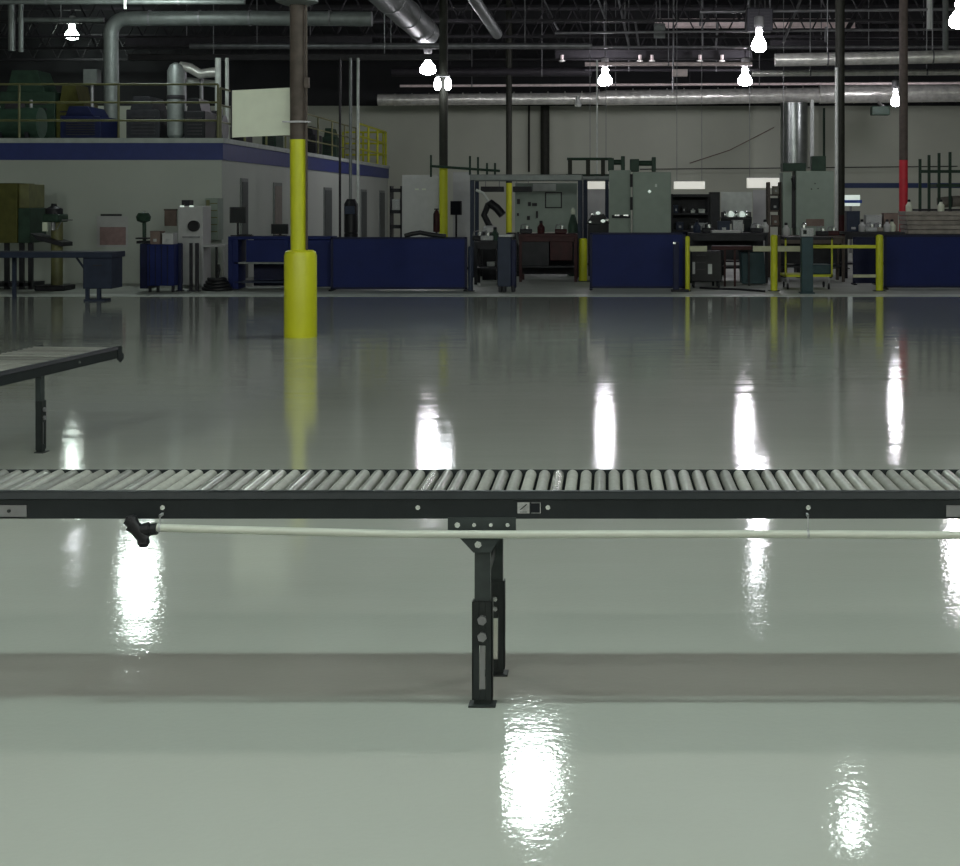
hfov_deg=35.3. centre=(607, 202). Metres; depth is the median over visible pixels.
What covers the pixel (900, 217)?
board
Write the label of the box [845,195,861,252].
safety sign
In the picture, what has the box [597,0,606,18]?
rod
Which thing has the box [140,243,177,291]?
locker
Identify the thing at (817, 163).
filter
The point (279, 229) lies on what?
computer monitor
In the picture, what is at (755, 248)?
rail
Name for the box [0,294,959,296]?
trim
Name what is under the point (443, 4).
steel column
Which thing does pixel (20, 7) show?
pipe
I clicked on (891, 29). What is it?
pipe
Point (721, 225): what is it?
equipment case
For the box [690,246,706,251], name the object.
rail
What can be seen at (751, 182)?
diffuser
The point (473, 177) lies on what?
booth
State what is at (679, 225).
box
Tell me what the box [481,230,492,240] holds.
tool
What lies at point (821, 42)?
overhead beam
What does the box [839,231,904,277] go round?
work table
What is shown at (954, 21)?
lamp
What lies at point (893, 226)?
spray can
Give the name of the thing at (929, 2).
pipe
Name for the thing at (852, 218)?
box
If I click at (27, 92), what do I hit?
unit
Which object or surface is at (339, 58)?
pipe
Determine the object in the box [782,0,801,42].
rod
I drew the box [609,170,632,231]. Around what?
tall cabinet
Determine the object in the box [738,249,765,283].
waste bin
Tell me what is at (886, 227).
spray can
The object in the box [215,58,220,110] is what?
pipe
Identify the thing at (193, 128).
grille
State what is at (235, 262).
shelf
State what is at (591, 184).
fluorescent light
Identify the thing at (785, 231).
spray can
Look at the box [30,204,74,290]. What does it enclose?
press
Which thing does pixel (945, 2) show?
pipe
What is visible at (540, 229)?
spray can
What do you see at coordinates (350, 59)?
pipe
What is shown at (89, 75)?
control box
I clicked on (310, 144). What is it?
grille
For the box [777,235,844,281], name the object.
work table
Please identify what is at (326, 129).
hood
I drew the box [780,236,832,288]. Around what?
cart
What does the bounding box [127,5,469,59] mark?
overhead beam
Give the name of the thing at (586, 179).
booth
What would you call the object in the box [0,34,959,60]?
joist
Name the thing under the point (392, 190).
wall shelf
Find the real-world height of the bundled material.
0.345 m
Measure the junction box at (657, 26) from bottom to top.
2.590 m
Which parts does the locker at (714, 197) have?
door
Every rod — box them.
[544,0,558,29]
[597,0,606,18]
[618,0,629,45]
[634,22,639,46]
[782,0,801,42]
[845,0,866,36]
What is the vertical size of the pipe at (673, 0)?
4.210 m
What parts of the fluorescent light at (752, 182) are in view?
hanging cord, hanging cord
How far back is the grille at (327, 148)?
46.00 m
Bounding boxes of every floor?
[0,247,959,293]
[0,297,959,865]
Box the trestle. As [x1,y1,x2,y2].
[905,234,959,234]
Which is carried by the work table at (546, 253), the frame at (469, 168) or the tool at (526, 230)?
the tool at (526, 230)
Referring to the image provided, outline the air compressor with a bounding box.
[0,100,46,137]
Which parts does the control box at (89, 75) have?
post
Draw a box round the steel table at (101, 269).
[0,251,124,300]
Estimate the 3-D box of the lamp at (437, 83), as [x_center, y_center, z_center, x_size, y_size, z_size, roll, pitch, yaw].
[-3.812,-2.774,34.620,0.402,0.358,0.200,0,0,0]
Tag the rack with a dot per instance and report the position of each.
(928, 171)
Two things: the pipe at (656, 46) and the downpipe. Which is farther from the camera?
the downpipe
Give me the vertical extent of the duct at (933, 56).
3.900 m
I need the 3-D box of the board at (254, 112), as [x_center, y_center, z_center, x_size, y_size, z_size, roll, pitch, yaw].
[-4.254,-1.131,18.747,0.912,0.637,0.045,0,0,0]
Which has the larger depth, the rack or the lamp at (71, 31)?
the lamp at (71, 31)
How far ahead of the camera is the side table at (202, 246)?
29.42 m
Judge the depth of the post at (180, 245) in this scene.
28.16 m
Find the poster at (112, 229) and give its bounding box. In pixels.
[97,214,127,246]
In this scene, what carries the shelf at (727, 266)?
attached to the work table at (743, 238)
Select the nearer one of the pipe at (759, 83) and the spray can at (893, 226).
the spray can at (893, 226)
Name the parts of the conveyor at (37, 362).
rail, leg, foot plate, rail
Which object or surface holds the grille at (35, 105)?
attached to the unit at (27, 92)
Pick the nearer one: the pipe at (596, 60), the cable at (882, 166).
the pipe at (596, 60)
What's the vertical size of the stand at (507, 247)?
1.074 m
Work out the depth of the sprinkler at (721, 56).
47.65 m
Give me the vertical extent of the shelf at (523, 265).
0.040 m
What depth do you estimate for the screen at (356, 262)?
28.39 m
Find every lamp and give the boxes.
[65,15,78,39]
[420,49,435,74]
[434,75,450,90]
[598,58,611,85]
[738,58,751,85]
[751,16,766,51]
[891,0,898,105]
[949,0,959,28]
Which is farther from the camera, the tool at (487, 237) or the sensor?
the sensor
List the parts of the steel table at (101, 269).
leg, leg, foot plate, leg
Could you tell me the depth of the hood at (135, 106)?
34.05 m
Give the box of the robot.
[476,189,505,279]
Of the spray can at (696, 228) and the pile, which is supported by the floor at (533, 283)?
the pile
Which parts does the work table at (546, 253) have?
leg, panel, leg, leg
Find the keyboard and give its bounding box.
[236,234,253,235]
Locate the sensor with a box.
[574,96,581,106]
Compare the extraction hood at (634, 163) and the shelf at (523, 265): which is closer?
the shelf at (523, 265)
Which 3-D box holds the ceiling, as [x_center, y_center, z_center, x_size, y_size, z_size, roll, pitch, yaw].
[-3.000,-7.640,24.000,46.000,0.200,66.000,0,0,0]
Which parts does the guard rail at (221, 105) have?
post, rail, rail, rail, post, post, post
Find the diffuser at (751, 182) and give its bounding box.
[747,178,778,187]
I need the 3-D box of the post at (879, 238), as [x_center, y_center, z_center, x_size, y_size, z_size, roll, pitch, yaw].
[5.122,1.127,28.300,0.226,1.066,0.226,0,0,0]
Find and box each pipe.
[0,0,245,4]
[8,5,15,50]
[17,5,104,22]
[18,5,23,51]
[123,0,126,8]
[189,0,591,48]
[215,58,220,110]
[225,58,228,138]
[339,58,340,236]
[349,58,351,198]
[357,58,358,236]
[391,67,591,76]
[400,0,959,86]
[468,0,501,38]
[528,105,529,171]
[555,0,959,33]
[585,0,751,65]
[585,0,759,71]
[592,0,959,48]
[596,60,597,173]
[672,0,674,91]
[700,8,955,12]
[752,0,959,76]
[823,108,824,155]
[927,0,931,28]
[943,0,947,49]
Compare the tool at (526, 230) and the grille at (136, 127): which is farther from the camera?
the grille at (136, 127)
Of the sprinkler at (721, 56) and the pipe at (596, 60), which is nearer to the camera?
the pipe at (596, 60)
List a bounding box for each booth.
[470,174,582,276]
[583,176,608,268]
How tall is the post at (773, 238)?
1.066 m
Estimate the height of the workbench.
1.021 m
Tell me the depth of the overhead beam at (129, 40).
47.99 m
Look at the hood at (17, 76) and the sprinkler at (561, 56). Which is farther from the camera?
the sprinkler at (561, 56)
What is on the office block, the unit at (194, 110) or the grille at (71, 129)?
the unit at (194, 110)
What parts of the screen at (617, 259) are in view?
post, post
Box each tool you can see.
[473,230,484,239]
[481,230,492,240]
[520,224,531,233]
[555,224,566,233]
[702,222,713,232]
[751,222,762,232]
[815,226,827,235]
[827,226,838,235]
[865,222,876,231]
[874,222,883,231]
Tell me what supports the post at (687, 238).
on the floor at (533, 283)
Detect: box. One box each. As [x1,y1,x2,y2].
[83,69,100,106]
[150,231,164,243]
[162,233,177,243]
[392,199,399,209]
[487,261,494,266]
[654,23,664,37]
[672,69,687,76]
[673,205,677,212]
[676,222,683,229]
[681,207,685,212]
[743,218,751,231]
[770,198,778,209]
[771,215,778,224]
[772,186,778,193]
[845,211,859,230]
[864,215,881,226]
[881,213,897,231]
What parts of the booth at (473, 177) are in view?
post, post, post, post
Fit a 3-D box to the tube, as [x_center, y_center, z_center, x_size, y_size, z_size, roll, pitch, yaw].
[0.177,1.073,4.911,3.521,0.109,0.060,0,0,0]
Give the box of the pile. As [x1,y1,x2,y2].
[201,264,232,290]
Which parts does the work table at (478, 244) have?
leg, leg, leg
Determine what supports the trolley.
on the floor at (533, 283)
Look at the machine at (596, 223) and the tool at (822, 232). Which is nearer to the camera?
the tool at (822, 232)
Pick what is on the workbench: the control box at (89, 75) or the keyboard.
the keyboard
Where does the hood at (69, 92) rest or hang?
attached to the unit at (69, 92)
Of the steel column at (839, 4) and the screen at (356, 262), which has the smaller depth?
the screen at (356, 262)
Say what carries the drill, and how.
on the locker at (158, 262)
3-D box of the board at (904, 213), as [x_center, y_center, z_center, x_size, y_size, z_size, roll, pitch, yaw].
[7.758,0.242,34.950,1.826,0.095,0.900,0,0,0]
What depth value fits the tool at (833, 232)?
31.94 m
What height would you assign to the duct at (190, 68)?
2.153 m
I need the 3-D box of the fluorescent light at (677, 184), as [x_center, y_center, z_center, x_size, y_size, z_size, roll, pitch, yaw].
[2.228,-3.961,41.080,0.887,7.157,0.160,0,0,0]
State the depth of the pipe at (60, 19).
34.95 m
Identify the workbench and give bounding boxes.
[228,236,336,288]
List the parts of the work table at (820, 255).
leg, panel, leg, leg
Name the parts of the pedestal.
plate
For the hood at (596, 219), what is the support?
attached to the machine at (596, 223)
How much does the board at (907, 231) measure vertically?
0.095 m
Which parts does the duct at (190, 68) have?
stand post, stand post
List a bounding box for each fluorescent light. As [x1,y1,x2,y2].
[588,181,604,188]
[673,181,705,188]
[746,0,783,187]
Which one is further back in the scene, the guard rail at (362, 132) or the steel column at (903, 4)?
the guard rail at (362, 132)
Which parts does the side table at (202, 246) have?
leg, leg, leg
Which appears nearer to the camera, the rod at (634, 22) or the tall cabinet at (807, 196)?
the tall cabinet at (807, 196)
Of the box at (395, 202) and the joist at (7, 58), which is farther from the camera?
the joist at (7, 58)
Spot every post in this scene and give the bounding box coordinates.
[176,243,183,291]
[187,243,192,291]
[193,243,200,291]
[466,246,474,291]
[577,238,589,281]
[685,236,690,291]
[768,235,779,290]
[872,235,885,290]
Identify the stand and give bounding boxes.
[498,234,516,291]
[671,242,688,291]
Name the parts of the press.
instruction plate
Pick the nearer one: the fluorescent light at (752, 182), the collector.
the collector
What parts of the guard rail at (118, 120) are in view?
post, rail, rail, rail, post, post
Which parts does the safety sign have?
sign post, sign panel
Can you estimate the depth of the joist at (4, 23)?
52.19 m
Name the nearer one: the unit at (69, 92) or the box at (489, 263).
the box at (489, 263)
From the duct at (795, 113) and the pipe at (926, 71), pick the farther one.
the duct at (795, 113)
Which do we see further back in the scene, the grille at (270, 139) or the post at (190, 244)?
the grille at (270, 139)
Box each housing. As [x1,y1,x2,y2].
[481,181,503,191]
[513,181,531,191]
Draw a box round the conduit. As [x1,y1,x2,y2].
[810,100,813,155]
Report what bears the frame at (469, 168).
on the booth at (473, 177)
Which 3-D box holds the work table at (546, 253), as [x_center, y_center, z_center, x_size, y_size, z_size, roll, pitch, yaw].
[-1.260,1.155,32.000,1.218,1.009,1.000,0,0,0]
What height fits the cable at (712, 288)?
0.040 m
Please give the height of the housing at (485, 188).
0.392 m
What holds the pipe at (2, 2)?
hanging from the ceiling
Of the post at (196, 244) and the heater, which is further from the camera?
the heater
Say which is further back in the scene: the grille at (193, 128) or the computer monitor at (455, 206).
the computer monitor at (455, 206)
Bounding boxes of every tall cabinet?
[402,175,438,236]
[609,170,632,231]
[632,172,670,231]
[779,171,833,277]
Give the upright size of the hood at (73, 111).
0.222 m
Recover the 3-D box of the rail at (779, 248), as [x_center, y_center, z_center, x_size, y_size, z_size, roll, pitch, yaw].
[3.410,0.863,28.300,0.424,0.104,0.060,0,0,0]
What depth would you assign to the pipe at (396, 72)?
49.87 m
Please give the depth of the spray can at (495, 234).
30.94 m
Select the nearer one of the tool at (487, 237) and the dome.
the tool at (487, 237)
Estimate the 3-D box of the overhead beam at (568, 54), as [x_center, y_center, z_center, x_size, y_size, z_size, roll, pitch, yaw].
[1.453,-6.053,47.900,6.291,2.974,0.160,0,0,0]
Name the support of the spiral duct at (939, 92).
hanging from the ceiling
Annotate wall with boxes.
[0,5,959,246]
[453,172,471,268]
[588,189,604,219]
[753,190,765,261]
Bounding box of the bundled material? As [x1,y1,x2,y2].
[941,196,959,207]
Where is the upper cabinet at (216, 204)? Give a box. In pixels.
[205,198,222,239]
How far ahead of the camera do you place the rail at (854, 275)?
28.27 m
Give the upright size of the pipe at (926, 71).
3.915 m
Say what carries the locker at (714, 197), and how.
on the floor at (533, 283)
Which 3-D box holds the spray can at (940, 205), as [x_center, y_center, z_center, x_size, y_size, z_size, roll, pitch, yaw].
[7.748,0.055,34.900,0.160,0.280,0.156,0,0,0]
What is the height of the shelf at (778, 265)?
0.040 m
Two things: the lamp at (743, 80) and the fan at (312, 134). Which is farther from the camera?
the lamp at (743, 80)
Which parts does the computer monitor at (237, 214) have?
casing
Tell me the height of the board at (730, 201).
1.924 m
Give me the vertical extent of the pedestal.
1.312 m
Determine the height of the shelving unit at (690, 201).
1.867 m
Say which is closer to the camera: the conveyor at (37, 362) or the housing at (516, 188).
the conveyor at (37, 362)
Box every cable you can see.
[640,166,957,169]
[690,127,773,162]
[699,287,764,291]
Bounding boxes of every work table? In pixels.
[474,240,497,284]
[519,233,577,281]
[687,232,767,282]
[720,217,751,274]
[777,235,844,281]
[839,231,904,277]
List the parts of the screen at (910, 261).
post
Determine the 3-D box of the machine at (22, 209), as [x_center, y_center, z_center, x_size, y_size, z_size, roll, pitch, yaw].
[-11.632,0.639,29.150,1.150,2.043,0.900,0,0,0]
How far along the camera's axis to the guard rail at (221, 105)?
41.68 m
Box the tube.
[123,513,959,547]
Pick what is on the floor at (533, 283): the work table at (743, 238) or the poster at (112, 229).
the work table at (743, 238)
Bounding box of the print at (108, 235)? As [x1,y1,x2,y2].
[100,227,125,244]
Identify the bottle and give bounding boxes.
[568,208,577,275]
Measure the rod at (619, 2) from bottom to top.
2.847 m
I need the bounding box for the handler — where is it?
[60,106,116,137]
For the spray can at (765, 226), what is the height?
0.280 m
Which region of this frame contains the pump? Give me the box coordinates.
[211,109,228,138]
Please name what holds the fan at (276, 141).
on the office block
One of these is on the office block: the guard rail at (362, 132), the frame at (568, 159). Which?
the guard rail at (362, 132)
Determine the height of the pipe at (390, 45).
3.343 m
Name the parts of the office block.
door, door, door, door, door, door, door, door, door, door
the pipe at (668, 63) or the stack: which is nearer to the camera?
the stack
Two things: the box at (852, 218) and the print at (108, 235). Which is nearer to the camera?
the print at (108, 235)
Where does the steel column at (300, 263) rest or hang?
on the floor at (180, 699)
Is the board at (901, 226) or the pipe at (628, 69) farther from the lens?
the pipe at (628, 69)
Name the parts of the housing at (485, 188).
casing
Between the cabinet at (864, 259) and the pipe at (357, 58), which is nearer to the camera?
the cabinet at (864, 259)
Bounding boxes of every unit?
[0,70,60,137]
[56,85,97,137]
[184,98,215,137]
[506,232,518,275]
[671,194,708,236]
[766,182,781,276]
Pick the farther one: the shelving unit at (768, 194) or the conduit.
the conduit
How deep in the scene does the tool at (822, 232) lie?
31.85 m
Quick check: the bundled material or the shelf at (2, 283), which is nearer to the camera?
the shelf at (2, 283)
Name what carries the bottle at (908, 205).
on the board at (904, 213)
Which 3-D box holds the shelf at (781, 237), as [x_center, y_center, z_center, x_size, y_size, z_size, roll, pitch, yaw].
[3.859,0.682,29.200,0.922,0.058,0.800,0,0,0]
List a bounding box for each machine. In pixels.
[0,183,45,288]
[586,211,608,275]
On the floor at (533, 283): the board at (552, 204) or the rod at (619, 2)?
the board at (552, 204)
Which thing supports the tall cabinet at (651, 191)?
on the floor at (533, 283)
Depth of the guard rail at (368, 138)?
51.41 m
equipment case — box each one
[717,221,729,229]
[732,220,742,231]
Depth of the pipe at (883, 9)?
40.97 m
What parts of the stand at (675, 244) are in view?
post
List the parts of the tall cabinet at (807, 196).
leg, dark plate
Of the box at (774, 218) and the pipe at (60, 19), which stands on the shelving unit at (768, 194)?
the box at (774, 218)
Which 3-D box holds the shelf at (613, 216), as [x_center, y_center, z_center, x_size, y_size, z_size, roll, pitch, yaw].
[0.282,0.292,32.560,0.390,0.065,0.080,0,0,0]
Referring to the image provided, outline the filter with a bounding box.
[780,156,825,171]
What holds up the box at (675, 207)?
on the shelving unit at (690, 201)
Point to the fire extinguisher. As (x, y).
(436, 215)
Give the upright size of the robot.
1.969 m
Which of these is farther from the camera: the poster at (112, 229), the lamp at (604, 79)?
the lamp at (604, 79)
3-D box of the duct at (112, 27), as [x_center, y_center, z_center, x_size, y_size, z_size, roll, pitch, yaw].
[-8.538,-2.895,34.600,6.192,3.114,0.370,0,0,0]
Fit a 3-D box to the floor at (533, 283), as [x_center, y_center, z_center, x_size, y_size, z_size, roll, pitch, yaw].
[-3.000,1.760,42.175,46.000,0.200,29.650,0,0,0]
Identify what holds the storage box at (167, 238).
on the locker at (158, 262)
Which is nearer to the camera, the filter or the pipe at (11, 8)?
the filter
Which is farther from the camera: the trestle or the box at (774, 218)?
the trestle
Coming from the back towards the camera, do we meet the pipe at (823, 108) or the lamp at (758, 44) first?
the pipe at (823, 108)
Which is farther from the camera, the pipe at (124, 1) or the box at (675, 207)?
the box at (675, 207)
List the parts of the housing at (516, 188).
casing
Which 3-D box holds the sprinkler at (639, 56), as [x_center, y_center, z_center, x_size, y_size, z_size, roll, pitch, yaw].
[1.018,-4.594,47.700,0.200,0.225,0.190,0,0,0]
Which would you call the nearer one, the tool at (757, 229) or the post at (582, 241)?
the tool at (757, 229)
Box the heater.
[745,0,772,32]
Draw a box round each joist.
[0,0,952,21]
[0,7,959,37]
[0,22,959,48]
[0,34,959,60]
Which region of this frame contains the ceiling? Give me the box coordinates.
[245,0,956,4]
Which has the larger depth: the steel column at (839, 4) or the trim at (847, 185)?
the trim at (847, 185)
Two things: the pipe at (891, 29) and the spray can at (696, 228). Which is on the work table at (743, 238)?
the spray can at (696, 228)
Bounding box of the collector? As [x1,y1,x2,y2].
[126,96,168,137]
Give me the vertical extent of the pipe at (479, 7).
2.517 m
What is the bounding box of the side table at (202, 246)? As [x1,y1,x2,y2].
[200,244,227,287]
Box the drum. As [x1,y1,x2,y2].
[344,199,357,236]
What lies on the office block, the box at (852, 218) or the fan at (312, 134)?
the fan at (312, 134)
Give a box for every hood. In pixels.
[7,70,56,91]
[60,85,90,100]
[65,106,108,117]
[131,96,166,110]
[187,98,211,112]
[308,126,316,134]
[324,128,337,136]
[506,232,518,244]
[586,214,608,223]
[608,156,624,170]
[630,157,655,171]
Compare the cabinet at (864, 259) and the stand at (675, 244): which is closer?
the stand at (675, 244)
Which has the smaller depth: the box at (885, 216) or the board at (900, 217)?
the box at (885, 216)
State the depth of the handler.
33.00 m
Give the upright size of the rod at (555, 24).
2.493 m
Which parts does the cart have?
frame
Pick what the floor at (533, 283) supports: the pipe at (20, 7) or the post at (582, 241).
the post at (582, 241)
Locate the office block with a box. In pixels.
[0,138,389,282]
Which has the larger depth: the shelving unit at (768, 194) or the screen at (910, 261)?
the shelving unit at (768, 194)
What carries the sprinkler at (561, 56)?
hanging from the overhead beam at (568, 54)
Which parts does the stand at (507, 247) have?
plate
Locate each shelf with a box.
[0,281,44,286]
[234,261,283,263]
[234,280,283,282]
[390,186,401,236]
[477,266,496,269]
[522,264,573,267]
[612,215,629,217]
[722,265,738,268]
[777,264,841,267]
[780,236,832,239]
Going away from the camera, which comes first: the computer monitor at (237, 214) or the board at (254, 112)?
the board at (254, 112)
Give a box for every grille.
[24,103,46,115]
[66,124,94,134]
[131,116,154,133]
[187,117,201,134]
[264,137,273,145]
[308,139,313,149]
[324,141,333,152]
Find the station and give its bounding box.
[178,200,210,284]
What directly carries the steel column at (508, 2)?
on the floor at (533, 283)
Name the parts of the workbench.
leg, panel, panel, panel, leg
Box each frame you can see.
[430,155,499,176]
[567,158,608,175]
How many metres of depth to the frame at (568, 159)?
36.56 m
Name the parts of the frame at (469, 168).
rod, rod, rod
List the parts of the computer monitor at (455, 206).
casing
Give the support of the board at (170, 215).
attached to the office block
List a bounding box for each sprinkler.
[559,55,564,61]
[637,55,642,61]
[649,55,654,61]
[697,55,702,61]
[719,55,724,61]
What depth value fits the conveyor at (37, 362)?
10.12 m
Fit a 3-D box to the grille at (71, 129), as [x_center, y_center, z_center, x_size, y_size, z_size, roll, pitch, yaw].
[-11.605,-1.648,32.998,0.631,0.298,0.025,0,0,0]
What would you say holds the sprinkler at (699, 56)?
hanging from the overhead beam at (568, 54)
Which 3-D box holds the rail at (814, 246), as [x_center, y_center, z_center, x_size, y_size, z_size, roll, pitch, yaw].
[4.462,0.824,28.300,1.189,0.062,0.060,0,0,0]
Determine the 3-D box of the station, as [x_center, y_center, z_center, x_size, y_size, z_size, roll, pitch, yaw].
[-8.211,0.775,29.750,0.492,1.669,0.700,0,0,0]
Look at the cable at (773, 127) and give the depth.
56.29 m
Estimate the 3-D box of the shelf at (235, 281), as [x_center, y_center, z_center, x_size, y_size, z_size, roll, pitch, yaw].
[-6.616,1.511,28.910,1.030,0.029,0.580,0,0,0]
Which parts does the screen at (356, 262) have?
post, post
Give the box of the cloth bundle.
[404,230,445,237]
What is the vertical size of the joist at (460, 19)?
0.980 m
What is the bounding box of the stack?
[711,230,740,232]
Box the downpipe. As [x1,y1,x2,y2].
[541,105,548,173]
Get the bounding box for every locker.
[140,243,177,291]
[709,192,719,229]
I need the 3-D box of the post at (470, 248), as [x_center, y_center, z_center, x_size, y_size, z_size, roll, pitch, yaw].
[-2.585,1.234,28.200,0.150,0.852,0.150,0,0,0]
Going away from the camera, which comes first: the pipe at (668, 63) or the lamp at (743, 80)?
the pipe at (668, 63)
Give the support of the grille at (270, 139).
attached to the fan at (276, 141)
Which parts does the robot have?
arm, arm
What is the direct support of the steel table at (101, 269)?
on the floor at (180, 699)
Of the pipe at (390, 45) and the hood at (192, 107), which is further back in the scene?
the pipe at (390, 45)
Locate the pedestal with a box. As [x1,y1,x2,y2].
[799,222,814,293]
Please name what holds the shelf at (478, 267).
attached to the work table at (478, 244)
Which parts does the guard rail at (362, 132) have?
post, rail, post, rail, post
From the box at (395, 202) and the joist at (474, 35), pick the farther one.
the joist at (474, 35)
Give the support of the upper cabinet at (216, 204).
attached to the office block
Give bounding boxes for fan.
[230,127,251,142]
[262,136,282,147]
[308,126,321,154]
[322,128,338,156]
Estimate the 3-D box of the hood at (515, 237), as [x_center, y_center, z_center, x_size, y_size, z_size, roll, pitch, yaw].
[-2.193,0.816,34.250,0.312,0.275,0.600,0,0,0]
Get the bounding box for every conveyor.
[0,345,123,452]
[0,469,959,707]
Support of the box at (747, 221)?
on the work table at (743, 238)
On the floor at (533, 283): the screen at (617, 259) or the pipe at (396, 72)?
the screen at (617, 259)
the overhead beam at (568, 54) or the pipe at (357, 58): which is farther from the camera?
the overhead beam at (568, 54)
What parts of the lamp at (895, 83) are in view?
hanging rod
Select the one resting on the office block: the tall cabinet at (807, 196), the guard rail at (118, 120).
the guard rail at (118, 120)
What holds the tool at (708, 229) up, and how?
on the work table at (743, 238)
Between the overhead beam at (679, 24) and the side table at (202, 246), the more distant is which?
the overhead beam at (679, 24)
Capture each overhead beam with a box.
[124,5,371,45]
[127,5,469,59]
[555,0,751,59]
[655,22,854,27]
[770,0,959,45]
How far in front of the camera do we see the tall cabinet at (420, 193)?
35.28 m
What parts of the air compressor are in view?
motor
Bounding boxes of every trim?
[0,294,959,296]
[845,183,959,187]
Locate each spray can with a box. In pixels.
[491,227,498,239]
[537,221,544,233]
[693,219,700,232]
[761,219,768,232]
[782,223,789,235]
[858,219,864,231]
[883,219,890,231]
[890,219,895,231]
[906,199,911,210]
[938,199,943,210]
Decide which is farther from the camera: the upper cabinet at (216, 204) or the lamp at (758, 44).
the lamp at (758, 44)
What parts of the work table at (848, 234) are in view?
leg, leg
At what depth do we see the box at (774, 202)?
33.60 m
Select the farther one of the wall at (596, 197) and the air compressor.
the wall at (596, 197)
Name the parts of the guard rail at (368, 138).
post, post, rail, rail, rail, post, post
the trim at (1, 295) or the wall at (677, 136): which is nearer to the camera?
the trim at (1, 295)
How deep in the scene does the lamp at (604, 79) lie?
46.88 m
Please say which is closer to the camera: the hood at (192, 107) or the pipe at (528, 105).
the hood at (192, 107)
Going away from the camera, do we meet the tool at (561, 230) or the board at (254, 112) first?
the board at (254, 112)
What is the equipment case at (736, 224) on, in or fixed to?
on the work table at (743, 238)
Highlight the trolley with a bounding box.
[690,250,721,287]
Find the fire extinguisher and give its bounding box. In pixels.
[433,208,439,232]
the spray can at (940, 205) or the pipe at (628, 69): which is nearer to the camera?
the spray can at (940, 205)
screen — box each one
[328,237,467,290]
[589,232,684,289]
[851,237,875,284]
[883,235,959,289]
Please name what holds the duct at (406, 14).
hanging from the ceiling
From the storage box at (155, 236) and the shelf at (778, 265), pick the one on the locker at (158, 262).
the storage box at (155, 236)
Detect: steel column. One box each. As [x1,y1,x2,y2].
[275,0,317,337]
[439,0,447,236]
[506,0,511,232]
[833,0,849,268]
[899,0,907,230]
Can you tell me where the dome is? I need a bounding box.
[870,101,889,115]
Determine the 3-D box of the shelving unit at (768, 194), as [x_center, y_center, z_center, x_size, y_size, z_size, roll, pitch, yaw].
[3.730,0.596,33.700,0.318,2.129,0.450,0,0,0]
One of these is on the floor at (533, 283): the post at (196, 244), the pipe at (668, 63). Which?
the post at (196, 244)
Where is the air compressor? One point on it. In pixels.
(10, 111)
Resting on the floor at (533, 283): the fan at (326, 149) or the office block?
the office block
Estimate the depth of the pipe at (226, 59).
35.96 m
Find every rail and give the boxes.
[0,83,218,137]
[219,87,356,159]
[342,131,383,164]
[359,123,386,165]
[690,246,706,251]
[753,246,770,251]
[777,246,799,251]
[813,245,875,247]
[853,274,875,277]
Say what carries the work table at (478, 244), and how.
on the floor at (533, 283)
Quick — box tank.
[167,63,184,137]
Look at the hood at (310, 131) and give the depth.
43.05 m
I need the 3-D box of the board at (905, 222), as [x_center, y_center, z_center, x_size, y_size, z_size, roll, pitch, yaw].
[7.772,0.453,34.950,1.799,0.095,0.900,0,0,0]
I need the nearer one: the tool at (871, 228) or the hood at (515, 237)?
the tool at (871, 228)
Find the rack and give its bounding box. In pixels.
[912,152,959,210]
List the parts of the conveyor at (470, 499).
splice plate, rail, rail, foot plate, leg, leg, foot plate, splice plate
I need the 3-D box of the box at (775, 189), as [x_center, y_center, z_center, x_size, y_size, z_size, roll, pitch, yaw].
[3.763,-0.290,33.723,0.142,0.182,0.262,0,0,0]
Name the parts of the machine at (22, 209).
leg, leg, leg, panel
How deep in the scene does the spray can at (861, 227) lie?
33.34 m
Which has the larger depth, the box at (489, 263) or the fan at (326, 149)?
the fan at (326, 149)
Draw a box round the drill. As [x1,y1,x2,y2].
[135,212,150,243]
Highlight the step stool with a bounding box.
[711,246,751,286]
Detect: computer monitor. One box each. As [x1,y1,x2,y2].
[230,207,245,235]
[271,224,288,235]
[450,201,461,236]
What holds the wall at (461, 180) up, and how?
on the floor at (533, 283)
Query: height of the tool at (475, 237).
0.214 m
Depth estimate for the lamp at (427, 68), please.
42.87 m
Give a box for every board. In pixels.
[164,209,176,225]
[231,88,289,137]
[515,183,576,239]
[721,192,751,216]
[898,211,959,215]
[899,216,959,219]
[899,220,959,224]
[900,225,959,228]
[900,229,959,233]
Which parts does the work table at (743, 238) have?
leg, panel, leg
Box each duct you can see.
[103,10,372,118]
[179,61,214,137]
[369,0,438,42]
[377,0,959,105]
[774,0,959,65]
[780,102,807,167]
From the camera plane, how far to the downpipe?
56.46 m
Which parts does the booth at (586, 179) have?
post, post, post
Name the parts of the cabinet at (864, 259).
post, panel, post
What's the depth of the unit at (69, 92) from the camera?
36.05 m
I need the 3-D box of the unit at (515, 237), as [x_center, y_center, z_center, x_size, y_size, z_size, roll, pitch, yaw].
[-2.170,1.169,34.242,0.452,0.982,0.715,0,0,0]

